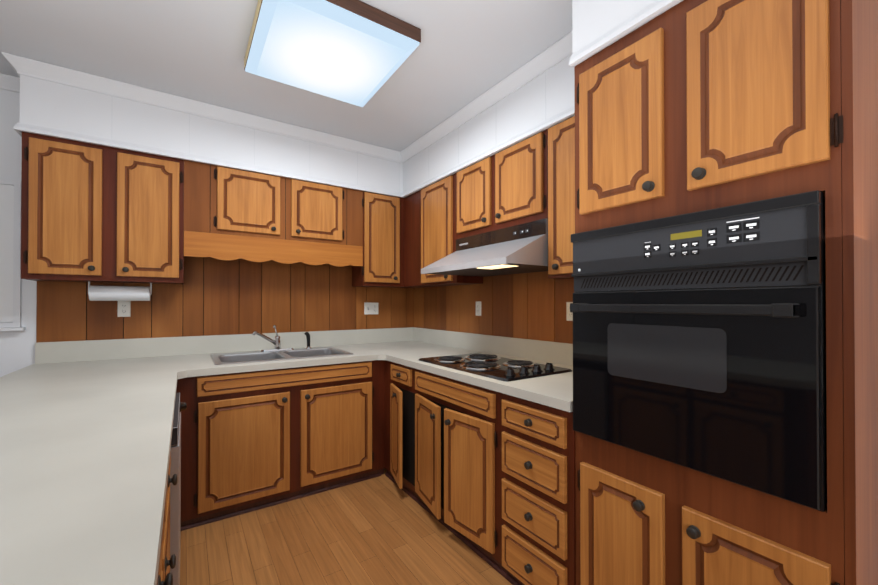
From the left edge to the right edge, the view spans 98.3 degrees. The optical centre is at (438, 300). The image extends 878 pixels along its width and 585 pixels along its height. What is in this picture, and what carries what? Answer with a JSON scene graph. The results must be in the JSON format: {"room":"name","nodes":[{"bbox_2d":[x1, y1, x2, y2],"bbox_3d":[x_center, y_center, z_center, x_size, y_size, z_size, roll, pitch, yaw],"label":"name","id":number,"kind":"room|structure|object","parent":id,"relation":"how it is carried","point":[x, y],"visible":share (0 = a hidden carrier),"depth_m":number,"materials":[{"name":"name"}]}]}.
{"room":"kitchen","nodes":[
{"label":"kitchen","id":0,"kind":"room"},
{"bbox_2d":[0,89,36,376],"bbox_3d":[-2.603,-0.028,2.347,5.645,2.675,0.001,0,0,-34],"label":"wall","id":1,"kind":"structure","parent":0,"point":[17,350],"depth_m":2.34,"materials":[{"name":"white paint"}]},
{"bbox_2d":[0,73,19,92],"bbox_3d":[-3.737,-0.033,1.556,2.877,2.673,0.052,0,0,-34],"label":"crown molding","id":2,"kind":"structure","parent":1,"relation":"attached to","point":[9,83],"depth_m":2.31,"materials":[{"name":"white paint"}]},
{"bbox_2d":[0,178,25,330],"bbox_3d":[-3.017,-0.281,2.047,1.090,0.923,0.040,0,0,-34],"label":"window","id":3,"kind":"structure","parent":1,"relation":"in","point":[10,251],"depth_m":2.32,"materials":[{"name":"white paint"}]},
{"bbox_2d":[36,256,413,342],"bbox_3d":[-1.395,-0.281,3.152,2.742,1.360,0.008,0,0,-34],"label":"panelling","id":4,"kind":"object","parent":1,"relation":"attached to","point":[210,296],"visible":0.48,"depth_m":2.98,"materials":[{"name":"brown wood"}]},
{"bbox_2d":[21,132,184,283],"bbox_3d":[-2.134,-0.546,2.482,0.771,0.844,0.283,0,0,-34],"label":"upper cabinet","id":5,"kind":"object","parent":4,"relation":"attached to","point":[90,212],"depth_m":2.34,"materials":[{"name":"brown wood"}]},
{"bbox_2d":[88,281,151,300],"bbox_3d":[-2.094,-0.061,2.500,0.320,0.122,0.104,0,0,-34],"label":"paper towel holder","id":6,"kind":"object","parent":5,"relation":"attached to","point":[118,293],"visible":0.98,"depth_m":2.47,"materials":[{"name":"white paper"}]},
{"bbox_2d":[117,301,130,316],"bbox_3d":[-2.174,0.053,2.619,0.070,0.115,0.007,0,0,-34],"label":"electrical outlet","id":7,"kind":"object","parent":4,"relation":"attached to","point":[124,309],"visible":0.96,"depth_m":2.62,"materials":[{"name":"white plastic"}]},
{"bbox_2d":[185,160,364,286],"bbox_3d":[-1.275,-0.542,3.057,1.299,0.844,0.283,0,0,-34],"label":"upper cabinet","id":8,"kind":"object","parent":4,"relation":"attached to","point":[231,213],"depth_m":2.89,"materials":[{"name":"brown wood"}]},
{"bbox_2d":[364,302,377,314],"bbox_3d":[-0.644,0.073,3.637,0.146,0.115,0.018,0,0,-34],"label":"outlet","id":9,"kind":"object","parent":4,"relation":"attached to","point":[370,307],"visible":1,"depth_m":3.63,"materials":[{"name":"white plastic"}]},
{"bbox_2d":[365,191,423,287],"bbox_3d":[-0.480,-0.539,3.589,0.720,0.844,0.283,0,0,-34],"label":"upper cabinet","id":10,"kind":"object","parent":4,"relation":"attached to","point":[384,214],"depth_m":3.41,"materials":[{"name":"brown wood"}]},
{"bbox_2d":[0,0,571,151],"bbox_3d":[-0.919,-1.381,-0.161,5.645,0.001,6.056,0,0,-34],"label":"ceiling","id":11,"kind":"structure","parent":0,"point":[464,53],"depth_m":2.08,"materials":[{"name":"paint"}]},
{"bbox_2d":[244,0,420,106],"bbox_3d":[-0.594,-1.313,2.020,0.711,0.106,0.746,0,0,-34],"label":"ceiling light fixture","id":12,"kind":"object","parent":11,"relation":"attached to","point":[357,52],"visible":1,"depth_m":1.89,"materials":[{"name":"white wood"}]},
{"bbox_2d":[2,0,683,197],"bbox_3d":[-0.516,-1.140,1.786,2.804,0.456,3.262,0,0,-34],"label":"soffit bulkhead","id":13,"kind":"object","parent":11,"relation":"attached to","point":[535,95],"visible":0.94,"depth_m":2.48,"materials":[{"name":"white paint"}]},
{"bbox_2d":[180,468,511,584],"bbox_3d":[-0.919,1.294,-0.178,5.645,0.001,6.056,0,0,-34],"label":"floor","id":14,"kind":"structure","parent":0,"point":[383,529],"depth_m":2.02,"materials":[{"name":"brown wood"}]},
{"bbox_2d":[157,479,172,584],"bbox_3d":[-0.781,0.861,0.445,0.723,0.872,0.534,0,0,-34],"label":"base cabinet","id":15,"kind":"object","parent":14,"relation":"on","point":[166,563],"depth_m":0.91,"materials":[{"name":"brown wood"}]},
{"bbox_2d":[168,451,176,568],"bbox_3d":[-1.046,0.864,0.841,0.723,0.872,0.514,0,0,-34],"label":"base cabinet","id":16,"kind":"object","parent":14,"relation":"on","point":[174,477],"depth_m":1.06,"materials":[{"name":"brown wood"}]},
{"bbox_2d":[170,393,186,584],"bbox_3d":[-1.080,0.866,1.564,0.066,0.854,0.615,0,0,-34],"label":"dishwasher","id":17,"kind":"object","parent":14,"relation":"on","point":[175,506],"visible":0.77,"depth_m":1.31,"materials":[{"name":"silver metal"}]},
{"bbox_2d":[176,360,384,530],"bbox_3d":[-1.167,0.876,2.818,1.314,0.872,0.799,0,0,-34],"label":"base cabinet","id":18,"kind":"object","parent":14,"relation":"on","point":[251,441],"visible":0.98,"depth_m":2.41,"materials":[{"name":"brown wood"}]},
{"bbox_2d":[385,360,397,481],"bbox_3d":[-0.004,0.876,2.815,0.792,0.872,0.279,0,0,-34],"label":"base cabinet","id":19,"kind":"object","parent":14,"relation":"on","point":[388,364],"depth_m":2.81,"materials":[{"name":"brown wood"}]},
{"bbox_2d":[393,364,439,515],"bbox_3d":[0.183,0.874,2.536,0.792,0.872,0.488,0,0,-34],"label":"base cabinet","id":20,"kind":"object","parent":14,"relation":"on","point":[412,387],"depth_m":2.49,"materials":[{"name":"brown wood"}]},
{"bbox_2d":[433,376,480,549],"bbox_3d":[0.417,0.872,2.186,0.792,0.872,0.398,0,0,-34],"label":"base cabinet","id":21,"kind":"object","parent":14,"relation":"on","point":[452,399],"depth_m":2.06,"materials":[{"name":"brown wood"}]},
{"bbox_2d":[473,387,575,584],"bbox_3d":[0.643,0.870,1.848,0.792,0.872,0.489,0,0,-34],"label":"base cabinet","id":22,"kind":"object","parent":14,"relation":"on","point":[487,475],"depth_m":1.67,"materials":[{"name":"brown wood"}]},
{"bbox_2d":[0,327,572,584],"bbox_3d":[-0.592,0.346,1.930,2.746,0.174,2.907,0,0,-34],"label":"countertop","id":23,"kind":"structure","parent":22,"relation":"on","point":[86,427],"depth_m":1.21,"materials":[{"name":"laminate"}]},
{"bbox_2d":[210,347,352,364],"bbox_3d":[-1.160,0.477,2.817,0.903,0.168,0.582,0,0,-34],"label":"double-bowl sink","id":24,"kind":"object","parent":23,"relation":"in","point":[244,357],"visible":0.42,"depth_m":2.85,"materials":[{"name":"silver metal"}]},
{"bbox_2d":[252,325,310,351],"bbox_3d":[-1.234,0.292,3.007,0.464,0.204,0.128,0,0,-34],"label":"tap","id":25,"kind":"object","parent":23,"relation":"on","point":[276,342],"visible":1,"depth_m":2.99,"materials":[{"name":"silver metal"}]},
{"bbox_2d":[419,353,571,381],"bbox_3d":[0.305,0.371,2.332,0.520,0.047,0.853,0,0,-34],"label":"electric cooktop","id":26,"kind":"object","parent":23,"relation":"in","point":[497,367],"visible":1,"depth_m":2.18,"materials":[{"name":"black"}]},
{"bbox_2d":[574,0,877,584],"bbox_3d":[1.016,0.192,1.344,0.739,2.222,0.766,0,0,-34],"label":"tall cabinet","id":27,"kind":"object","parent":14,"relation":"on","point":[686,106],"visible":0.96,"depth_m":1.03,"materials":[{"name":"brown wood"}]},
{"bbox_2d":[570,190,826,511],"bbox_3d":[0.967,0.122,1.351,0.757,0.758,0.688,0,0,-34],"label":"wall oven","id":28,"kind":"object","parent":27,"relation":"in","point":[699,341],"visible":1,"depth_m":1.06,"materials":[{"name":"black plastic"}]},
{"label":"wall","id":29,"kind":"structure","parent":0,"visible":0},
{"bbox_2d":[414,271,573,343],"bbox_3d":[0.427,-0.283,2.889,0.008,1.360,2.453,0,0,-34],"label":"panelling","id":30,"kind":"object","parent":29,"relation":"attached to","point":[531,306],"visible":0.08,"depth_m":2.80,"materials":[{"name":"brown wood"}]},
{"bbox_2d":[404,175,451,286],"bbox_3d":[0.001,-0.541,3.263,0.281,0.844,0.833,0,0,-34],"label":"upper cabinet","id":31,"kind":"object","parent":30,"relation":"attached to","point":[427,211],"depth_m":3.16,"materials":[{"name":"brown wood"}]},
{"bbox_2d":[476,301,480,315],"bbox_3d":[0.314,0.062,3.042,0.007,0.115,0.070,0,0,-34],"label":"electrical outlet","id":32,"kind":"object","parent":30,"relation":"attached to","point":[478,308],"visible":1,"depth_m":3.04,"materials":[{"name":"white plastic"}]},
{"bbox_2d":[421,218,547,276],"bbox_3d":[0.349,-0.326,2.476,0.577,0.272,0.854,0,0,-34],"label":"range hood","id":33,"kind":"object","parent":30,"relation":"attached to","point":[519,249],"visible":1,"depth_m":2.29,"materials":[{"name":"silver metal"}]},
{"bbox_2d":[452,133,539,285],"bbox_3d":[0.477,-0.546,2.551,0.281,0.844,0.881,0,0,-34],"label":"upper cabinet","id":34,"kind":"object","parent":30,"relation":"attached to","point":[530,179],"depth_m":2.46,"materials":[{"name":"brown wood"}]},
{"bbox_2d":[540,116,574,279],"bbox_3d":[0.849,-0.549,1.996,0.281,0.844,0.494,0,0,-34],"label":"upper cabinet","id":35,"kind":"object","parent":30,"relation":"attached to","point":[557,142],"depth_m":2.05,"materials":[{"name":"brown wood"}]},
{"bbox_2d":[566,302,572,320],"bbox_3d":[0.803,0.065,2.310,0.007,0.115,0.070,0,0,-34],"label":"electrical outlet","id":36,"kind":"object","parent":30,"relation":"attached to","point":[569,315],"visible":0.46,"depth_m":2.32,"materials":[{"name":"white plastic"}]}
]}

